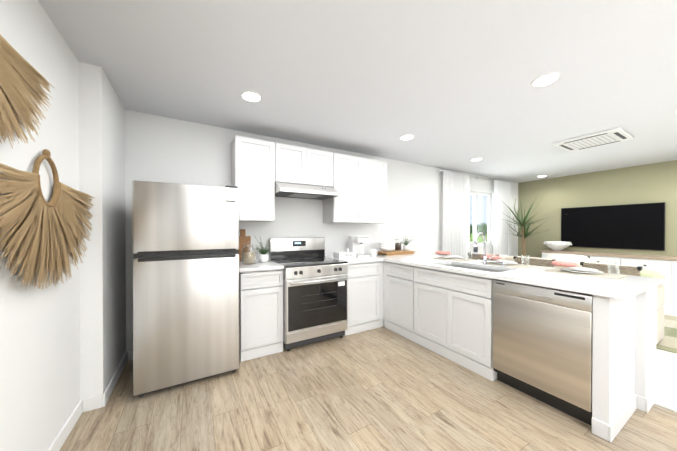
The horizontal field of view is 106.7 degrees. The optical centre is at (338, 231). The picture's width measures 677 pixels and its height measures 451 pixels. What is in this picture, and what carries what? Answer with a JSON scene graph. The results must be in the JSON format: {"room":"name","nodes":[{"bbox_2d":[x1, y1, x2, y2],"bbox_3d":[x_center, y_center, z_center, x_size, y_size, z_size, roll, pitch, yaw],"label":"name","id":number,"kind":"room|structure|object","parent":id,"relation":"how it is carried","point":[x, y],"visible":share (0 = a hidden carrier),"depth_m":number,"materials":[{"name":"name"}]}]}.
{"room":"kitchen","nodes":[
{"label":"kitchen","id":0,"kind":"room"},
{"bbox_2d":[0,0,79,450],"bbox_3d":[-0.779,0.053,-0.138,0.120,2.470,6.090,0,0,-30],"label":"wall","id":1,"kind":"structure","parent":0,"point":[39,364],"depth_m":1.33,"materials":[{"name":"white paint"}]},
{"bbox_2d":[0,35,53,148],"bbox_3d":[-1.229,-0.620,0.843,0.076,0.629,0.974,0,0,-30],"label":"fan","id":2,"kind":"object","parent":1,"relation":"attached to","point":[18,72],"visible":1,"depth_m":1.05,"materials":[{"name":"beige wicker"}]},
{"bbox_2d":[0,149,94,289],"bbox_3d":[-1.514,-0.070,1.333,0.075,0.724,1.126,0,0,-30],"label":"wall hanging","id":3,"kind":"object","parent":1,"relation":"attached to","point":[63,209],"visible":1,"depth_m":1.23},
{"bbox_2d":[47,399,82,450],"bbox_3d":[-0.533,1.242,-0.421,0.014,0.095,5.100,0,0,-30],"label":"baseboard","id":4,"kind":"structure","parent":1,"relation":"attached to","point":[64,432],"depth_m":1.56,"materials":[{"name":"white wood"}]},
{"bbox_2d":[78,61,125,399],"bbox_3d":[-1.958,0.041,2.127,0.120,2.470,0.750,0,0,-30],"label":"wall","id":5,"kind":"structure","parent":0,"point":[103,260],"depth_m":1.83,"materials":[{"name":"white paint"}]},
{"bbox_2d":[83,394,102,411],"bbox_3d":[-1.760,1.230,1.807,0.106,0.095,0.014,0,0,-30],"label":"baseboard","id":6,"kind":"structure","parent":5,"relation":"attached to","point":[92,403],"depth_m":1.80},
{"bbox_2d":[103,351,127,406],"bbox_3d":[-1.897,1.228,2.161,0.014,0.095,0.764,0,0,-30],"label":"baseboard","id":7,"kind":"structure","parent":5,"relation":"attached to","point":[113,381],"depth_m":2.06,"materials":[{"name":"white wood"}]},
{"bbox_2d":[125,110,517,350],"bbox_3d":[1.124,0.028,4.424,7.760,2.470,0.120,0,0,-30],"label":"wall","id":8,"kind":"structure","parent":0,"point":[164,149],"depth_m":3.28,"materials":[{"name":"white paint"}]},
{"bbox_2d":[128,350,132,359],"bbox_3d":[-1.669,1.225,2.728,0.951,0.095,0.014,0,0,-30],"label":"baseboard","id":9,"kind":"structure","parent":8,"relation":"attached to","point":[130,354],"depth_m":2.49,"materials":[{"name":"white"}]},
{"bbox_2d":[231,135,274,221],"bbox_3d":[-0.995,-0.576,2.935,0.433,0.915,0.314,0,0,-30],"label":"upper cabinet","id":10,"kind":"object","parent":8,"relation":"attached to","point":[253,169],"visible":0.92,"depth_m":2.81,"materials":[{"name":"white wood"}]},
{"bbox_2d":[275,142,332,186],"bbox_3d":[-0.475,-0.805,3.237,0.766,0.460,0.314,0,0,-30],"label":"upper cabinet","id":11,"kind":"object","parent":8,"relation":"attached to","point":[301,165],"visible":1,"depth_m":3.08,"materials":[{"name":"white wood"}]},
{"bbox_2d":[275,182,339,199],"bbox_3d":[-0.430,-0.507,3.162,0.762,0.132,0.488,0,0,-30],"label":"under-cabinet range hood","id":12,"kind":"object","parent":11,"relation":"attached to","point":[289,190],"visible":0.98,"depth_m":3.02,"materials":[{"name":"grey metal"}]},
{"bbox_2d":[323,153,386,223],"bbox_3d":[0.252,-0.580,3.661,0.912,0.915,0.314,0,0,-30],"label":"upper cabinet","id":13,"kind":"object","parent":8,"relation":"attached to","point":[360,184],"visible":1,"depth_m":3.50,"materials":[{"name":"white wood"}]},
{"bbox_2d":[439,169,509,182],"bbox_3d":[2.950,-1.147,5.356,2.494,0.036,0.092,0,0,-30],"label":"curtain rod","id":14,"kind":"object","parent":8,"relation":"attached to","point":[440,170],"visible":0.65,"depth_m":5.25,"materials":[{"name":"metal"}]},
{"bbox_2d":[442,171,469,258],"bbox_3d":[2.295,0.049,4.897,0.780,2.362,0.079,0,0,-30],"label":"curtain","id":15,"kind":"object","parent":14,"relation":"hanging from","point":[456,213],"visible":0.67,"depth_m":4.89,"materials":[{"name":"white fabric"}]},
{"bbox_2d":[493,180,510,255],"bbox_3d":[3.730,0.045,5.732,0.660,2.362,0.080,0,0,-30],"label":"curtain","id":16,"kind":"object","parent":14,"relation":"hanging from","point":[501,236],"visible":0.67,"depth_m":5.72,"materials":[{"name":"white fabric"}]},
{"bbox_2d":[470,191,492,246],"bbox_3d":[3.017,-0.268,5.495,1.170,1.190,0.130,0,0,-30],"label":"window","id":17,"kind":"structure","parent":8,"relation":"in","point":[475,214],"depth_m":5.60,"materials":[{"name":"white"}]},
{"bbox_2d":[38,0,676,182],"bbox_3d":[2.626,-1.243,1.837,8.000,0.100,6.090,0,0,-30],"label":"ceiling","id":18,"kind":"structure","parent":0,"point":[447,84],"depth_m":1.88,"materials":[{"name":"white paint"}]},
{"bbox_2d":[241,90,261,101],"bbox_3d":[-0.766,-1.188,2.218,0.176,0.012,0.176,0,0,-30],"label":"recessed light","id":19,"kind":"object","parent":18,"relation":"in","point":[250,95],"visible":1,"depth_m":2.19,"materials":[{"name":"white plastic"}]},
{"bbox_2d":[400,134,413,139],"bbox_3d":[0.866,-1.194,3.191,0.176,0.012,0.176,0,0,-30],"label":"recessed light","id":20,"kind":"object","parent":18,"relation":"in","point":[407,136],"visible":0.98,"depth_m":3.16,"materials":[{"name":"white plastic"}]},
{"bbox_2d":[531,72,559,85],"bbox_3d":[1.620,-1.187,1.975,0.176,0.012,0.176,0,0,-30],"label":"recessed light","id":21,"kind":"object","parent":18,"relation":"in","point":[546,79],"visible":1,"depth_m":1.96,"materials":[{"name":"white plastic"}]},
{"bbox_2d":[552,127,633,151],"bbox_3d":[3.315,-1.183,3.297,0.620,0.034,0.620,0,0,-30],"label":"ceiling vent","id":22,"kind":"object","parent":18,"relation":"in","point":[608,136],"visible":1,"depth_m":3.23,"materials":[{"name":"white metal"}]},
{"bbox_2d":[60,326,676,450],"bbox_3d":[0.798,1.323,0.787,3.770,0.080,6.090,0,0,-30],"label":"floor","id":23,"kind":"structure","parent":0,"point":[383,388],"depth_m":1.77,"materials":[{"name":"beige wood"}]},
{"bbox_2d":[132,180,238,396],"bbox_3d":[-1.404,0.435,2.398,0.750,1.678,0.783,0,0,-30],"label":"fridge","id":24,"kind":"object","parent":23,"relation":"on","point":[186,284],"visible":1,"depth_m":2.04,"materials":[{"name":"grey metal"}]},
{"bbox_2d":[239,269,282,361],"bbox_3d":[-0.918,0.832,2.816,0.428,0.880,0.608,0,0,-30],"label":"base cabinet","id":25,"kind":"object","parent":23,"relation":"on","point":[260,313],"visible":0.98,"depth_m":2.55,"materials":[{"name":"white wood"}]},
{"bbox_2d":[239,260,283,271],"bbox_3d":[-0.918,0.374,2.800,0.443,0.032,0.634,0,0,-30],"label":"countertop","id":26,"kind":"structure","parent":25,"relation":"on","point":[258,265],"depth_m":2.58,"materials":[{"name":"white stone"}]},
{"bbox_2d":[239,229,250,260],"bbox_3d":[-1.144,0.163,3.014,0.180,0.385,0.022,0,0,-30],"label":"cutting board","id":27,"kind":"object","parent":26,"relation":"on","point":[243,239],"visible":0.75,"depth_m":3.01,"materials":[{"name":"brown wood"}]},
{"bbox_2d":[241,241,255,264],"bbox_3d":[-0.984,0.233,2.759,0.148,0.248,0.148,0,0,-30],"label":"jar","id":28,"kind":"object","parent":26,"relation":"on","point":[248,257],"visible":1,"depth_m":2.71,"materials":[{"name":"clear glass"}]},
{"bbox_2d":[254,236,273,261],"bbox_3d":[-0.857,0.204,2.933,0.213,0.304,0.438,0,0,-30],"label":"fern plant","id":29,"kind":"object","parent":26,"relation":"on","point":[263,256],"visible":0.98,"depth_m":2.92,"materials":[{"name":"green plant"}]},
{"bbox_2d":[269,237,347,350],"bbox_3d":[-0.364,0.678,3.048,0.760,1.185,0.728,0,0,-30],"label":"steel electric range","id":30,"kind":"object","parent":23,"relation":"on","point":[315,294],"visible":0.94,"depth_m":2.81,"materials":[{"name":"grey metal"}]},
{"bbox_2d":[344,261,383,335],"bbox_3d":[0.210,0.829,3.437,0.618,0.880,0.668,0,0,-30],"label":"base cabinet","id":31,"kind":"object","parent":23,"relation":"on","point":[366,279],"depth_m":3.21,"materials":[{"name":"white wood"}]},
{"bbox_2d":[384,261,455,344],"bbox_3d":[0.986,0.830,3.225,0.670,0.880,0.640,0,0,-30],"label":"base cabinet","id":32,"kind":"object","parent":23,"relation":"on","point":[401,281],"depth_m":3.01,"materials":[{"name":"white wood"}]},
{"bbox_2d":[325,253,662,299],"bbox_3d":[1.133,0.374,2.753,1.528,0.032,2.779,0,0,-30],"label":"countertop","id":33,"kind":"structure","parent":32,"relation":"on","point":[629,287],"depth_m":2.03,"materials":[{"name":"white stone"}]},
{"bbox_2d":[333,249,355,258],"bbox_3d":[0.080,0.295,3.367,0.250,0.118,0.160,0,0,-30],"label":"box","id":34,"kind":"object","parent":33,"relation":"on","point":[338,255],"visible":0.96,"depth_m":3.31,"materials":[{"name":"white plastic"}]},
{"bbox_2d":[349,236,369,257],"bbox_3d":[0.288,0.208,3.545,0.190,0.290,0.260,0,0,-30],"label":"coffee maker","id":35,"kind":"object","parent":33,"relation":"on","point":[356,244],"visible":0.77,"depth_m":3.52,"materials":[{"name":"white plastic"}]},
{"bbox_2d":[371,249,377,256],"bbox_3d":[0.511,0.305,3.571,0.106,0.095,0.076,0,0,-30],"label":"mug","id":36,"kind":"object","parent":33,"relation":"on","point":[373,252],"visible":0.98,"depth_m":3.53,"materials":[{"name":"white ceramic"}]},
{"bbox_2d":[376,250,415,255],"bbox_3d":[0.883,0.330,3.926,0.600,0.042,0.280,0,0,-30],"label":"tray","id":37,"kind":"object","parent":33,"relation":"on","point":[397,252],"visible":0.75,"depth_m":3.83,"materials":[{"name":"brown wood"}]},
{"bbox_2d":[380,242,394,251],"bbox_3d":[0.749,0.237,3.848,0.236,0.143,0.236,0,0,-30],"label":"bowls","id":38,"kind":"object","parent":37,"relation":"on","point":[387,246],"visible":1,"depth_m":3.76,"materials":[{"name":"white ceramic"}]},
{"bbox_2d":[395,239,401,250],"bbox_3d":[0.949,0.210,4.011,0.108,0.195,0.108,0,0,-30],"label":"jar","id":39,"kind":"object","parent":37,"relation":"on","point":[398,246],"visible":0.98,"depth_m":3.97,"materials":[{"name":"glass"}]},
{"bbox_2d":[399,234,412,250],"bbox_3d":[1.106,0.176,4.077,0.228,0.262,0.274,0,0,-30],"label":"herb plant","id":40,"kind":"object","parent":37,"relation":"on","point":[406,247],"visible":0.98,"depth_m":4.03,"materials":[{"name":"green plant"}]},
{"bbox_2d":[433,257,475,260],"bbox_3d":[1.490,0.353,3.261,0.310,0.003,0.470,0,0,-30],"label":"placemat","id":41,"kind":"object","parent":33,"relation":"on","point":[463,259],"visible":0.81,"depth_m":3.16,"materials":[{"name":"fabric"}]},
{"bbox_2d":[441,255,463,258],"bbox_3d":[1.492,0.334,3.297,0.270,0.032,0.270,0,0,-30],"label":"plates","id":42,"kind":"object","parent":41,"relation":"on","point":[453,256],"visible":0.96,"depth_m":3.31,"materials":[{"name":"white ceramic"}]},
{"bbox_2d":[435,251,450,254],"bbox_3d":[1.399,0.284,3.349,0.210,0.052,0.179,0,0,-30],"label":"napkin","id":43,"kind":"object","parent":42,"relation":"on","point":[442,253],"visible":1,"depth_m":3.30,"materials":[{"name":"pink fabric"}]},
{"bbox_2d":[445,264,502,272],"bbox_3d":[1.373,0.482,2.627,0.396,0.181,0.716,0,0,-30],"label":"undermount sink basin","id":44,"kind":"object","parent":33,"relation":"in","point":[475,268],"visible":0.02,"depth_m":2.79,"materials":[{"name":"metal"}]},
{"bbox_2d":[473,232,494,263],"bbox_3d":[1.551,0.183,2.685,0.217,0.348,0.130,0,0,-30],"label":"chrome pull-down faucet","id":45,"kind":"object","parent":33,"relation":"on","point":[475,249],"visible":1,"depth_m":2.73,"materials":[{"name":"grey metal"}]},
{"bbox_2d":[478,261,534,267],"bbox_3d":[1.801,0.356,2.726,0.310,0.003,0.470,0,0,-30],"label":"placemat","id":46,"kind":"object","parent":33,"relation":"on","point":[516,265],"visible":0.69,"depth_m":2.63,"materials":[{"name":"fabric"}]},
{"bbox_2d":[489,260,517,264],"bbox_3d":[1.804,0.337,2.762,0.270,0.032,0.270,0,0,-30],"label":"plates","id":47,"kind":"object","parent":46,"relation":"on","point":[508,262],"visible":0.81,"depth_m":2.75,"materials":[{"name":"white ceramic"}]},
{"bbox_2d":[481,254,500,259],"bbox_3d":[1.710,0.285,2.814,0.198,0.055,0.180,0,0,-30],"label":"napkin","id":48,"kind":"object","parent":47,"relation":"on","point":[496,257],"visible":0.62,"depth_m":2.76,"materials":[{"name":"pink fabric"}]},
{"bbox_2d":[521,255,529,265],"bbox_3d":[1.963,0.301,2.646,0.076,0.105,0.076,0,0,-30],"label":"glass tumbler","id":49,"kind":"object","parent":46,"relation":"on","point":[522,260],"visible":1,"depth_m":2.65,"materials":[{"name":"clear glass"}]},
{"bbox_2d":[545,268,628,279],"bbox_3d":[2.123,0.359,2.173,0.310,0.003,0.470,0,0,-30],"label":"placemat","id":50,"kind":"object","parent":33,"relation":"on","point":[603,275],"visible":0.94,"depth_m":2.10,"materials":[{"name":"fabric"}]},
{"bbox_2d":[561,267,602,273],"bbox_3d":[2.126,0.340,2.208,0.270,0.032,0.270,0,0,-30],"label":"plates","id":51,"kind":"object","parent":50,"relation":"on","point":[583,270],"visible":1,"depth_m":2.20,"materials":[{"name":"white ceramic"}]},
{"bbox_2d":[551,260,577,266],"bbox_3d":[2.033,0.290,2.262,0.204,0.052,0.172,0,0,-30],"label":"napkin","id":52,"kind":"object","parent":51,"relation":"on","point":[562,263],"visible":1,"depth_m":2.22,"materials":[{"name":"pink fabric"}]},
{"bbox_2d":[607,261,619,274],"bbox_3d":[2.285,0.304,2.093,0.076,0.105,0.076,0,0,-30],"label":"glass tumbler","id":53,"kind":"object","parent":50,"relation":"on","point":[614,265],"visible":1,"depth_m":2.09,"materials":[{"name":"clear glass"}]},
{"bbox_2d":[420,277,496,380],"bbox_3d":[1.362,0.930,2.639,0.610,0.685,0.816,0,0,-30],"label":"base cabinet","id":54,"kind":"object","parent":23,"relation":"on","point":[447,315],"depth_m":2.40,"materials":[{"name":"white wood"}]},
{"bbox_2d":[493,279,592,425],"bbox_3d":[1.713,0.840,2.015,0.611,0.872,0.608,0,0,-30],"label":"stainless steel dishwasher","id":55,"kind":"object","parent":23,"relation":"on","point":[542,344],"visible":0.77,"depth_m":1.81,"materials":[{"name":"grey metal"}]},
{"bbox_2d":[654,402,676,412],"bbox_3d":[2.427,1.274,1.735,0.040,0.007,5.850,0,0,-30],"label":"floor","id":56,"kind":"structure","parent":23,"relation":"on","point":[665,407],"depth_m":1.82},
{"bbox_2d":[518,160,676,257],"bbox_3d":[6.031,0.031,3.826,0.120,2.470,6.090,0,0,-30],"label":"wall","id":57,"kind":"structure","parent":0,"point":[650,183],"depth_m":5.08,"materials":[{"name":"green paint"}]},
{"bbox_2d":[561,202,664,250],"bbox_3d":[5.275,-0.088,4.954,0.043,0.837,1.412,0,0,-30],"label":"screen","id":58,"kind":"object","parent":57,"relation":"attached to","point":[635,226],"visible":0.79,"depth_m":4.83,"materials":[{"name":"black plastic"}]},
{"bbox_2d":[655,309,676,409],"bbox_3d":[4.255,1.310,2.799,4.230,0.084,6.090,0,0,-30],"label":"floor","id":59,"kind":"structure","parent":0,"point":[666,371],"depth_m":2.22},
{"bbox_2d":[468,252,498,260],"bbox_3d":[1.876,0.790,3.489,0.456,0.948,0.462,0,0,-30],"label":"counter stool","id":60,"kind":"object","parent":59,"relation":"on","point":[477,256],"visible":0.04,"depth_m":3.63,"materials":[{"name":"beige wood"}]},
{"bbox_2d":[498,196,564,256],"bbox_3d":[4.142,0.150,5.243,1.525,2.208,1.124,0,0,-30],"label":"palm plant","id":61,"kind":"object","parent":59,"relation":"on","point":[522,223],"visible":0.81,"depth_m":5.59,"materials":[{"name":"green plant"}]},
{"bbox_2d":[513,256,555,266],"bbox_3d":[2.188,0.793,2.953,0.456,0.948,0.462,0,0,-30],"label":"counter stool","id":62,"kind":"object","parent":59,"relation":"on","point":[540,262],"visible":0.29,"depth_m":3.01,"materials":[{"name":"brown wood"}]},
{"bbox_2d":[478,253,663,343],"bbox_3d":[2.850,0.812,3.610,0.960,0.899,2.130,0,0,-30],"label":"slipcovered sofa","id":63,"kind":"object","parent":59,"relation":"on","point":[660,316],"visible":0.12,"depth_m":2.86,"materials":[{"name":"fabric"}]},
{"bbox_2d":[547,254,590,261],"bbox_3d":[3.025,0.517,3.323,0.165,0.435,0.460,0,0,-30],"label":"pillow","id":64,"kind":"object","parent":63,"relation":"on","point":[558,257],"visible":0.29,"depth_m":3.28,"materials":[{"name":"beige fabric"}]},
{"bbox_2d":[640,269,664,278],"bbox_3d":[3.450,0.524,2.980,0.535,0.167,0.480,0,0,-30],"label":"sage pillow","id":65,"kind":"object","parent":63,"relation":"on","point":[648,273],"visible":0.15,"depth_m":2.78,"materials":[{"name":"yellow fabric"}]},
{"bbox_2d":[540,250,676,310],"bbox_3d":[5.082,0.838,4.858,0.462,0.835,1.840,0,0,-30],"label":"sideboard","id":66,"kind":"object","parent":59,"relation":"on","point":[665,267],"visible":0.29,"depth_m":4.21,"materials":[{"name":"white"}]},
{"bbox_2d":[543,241,571,250],"bbox_3d":[4.688,0.317,5.400,0.474,0.200,0.463,0,0,-30],"label":"bowl","id":67,"kind":"object","parent":66,"relation":"on","point":[557,245],"visible":1,"depth_m":5.29,"materials":[{"name":"white ceramic"}]},
{"bbox_2d":[580,262,642,275],"bbox_3d":[2.510,0.796,2.400,0.456,0.948,0.462,0,0,-30],"label":"counter stool","id":68,"kind":"object","parent":59,"relation":"on","point":[630,270],"visible":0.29,"depth_m":2.44,"materials":[{"name":"beige wood"}]},
{"bbox_2d":[656,314,676,353],"bbox_3d":[3.894,1.256,3.746,1.820,0.012,3.350,0,0,-30],"label":"rug","id":69,"kind":"object","parent":59,"relation":"on","point":[667,342],"depth_m":3.01,"materials":[{"name":"fabric"}]},
{"label":"outside","id":70,"kind":"structure","parent":0,"visible":0},
{"bbox_2d":[470,195,486,242],"bbox_3d":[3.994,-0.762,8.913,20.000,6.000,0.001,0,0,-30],"label":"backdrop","id":71,"kind":"structure","parent":70,"point":[483,223],"depth_m":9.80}
]}

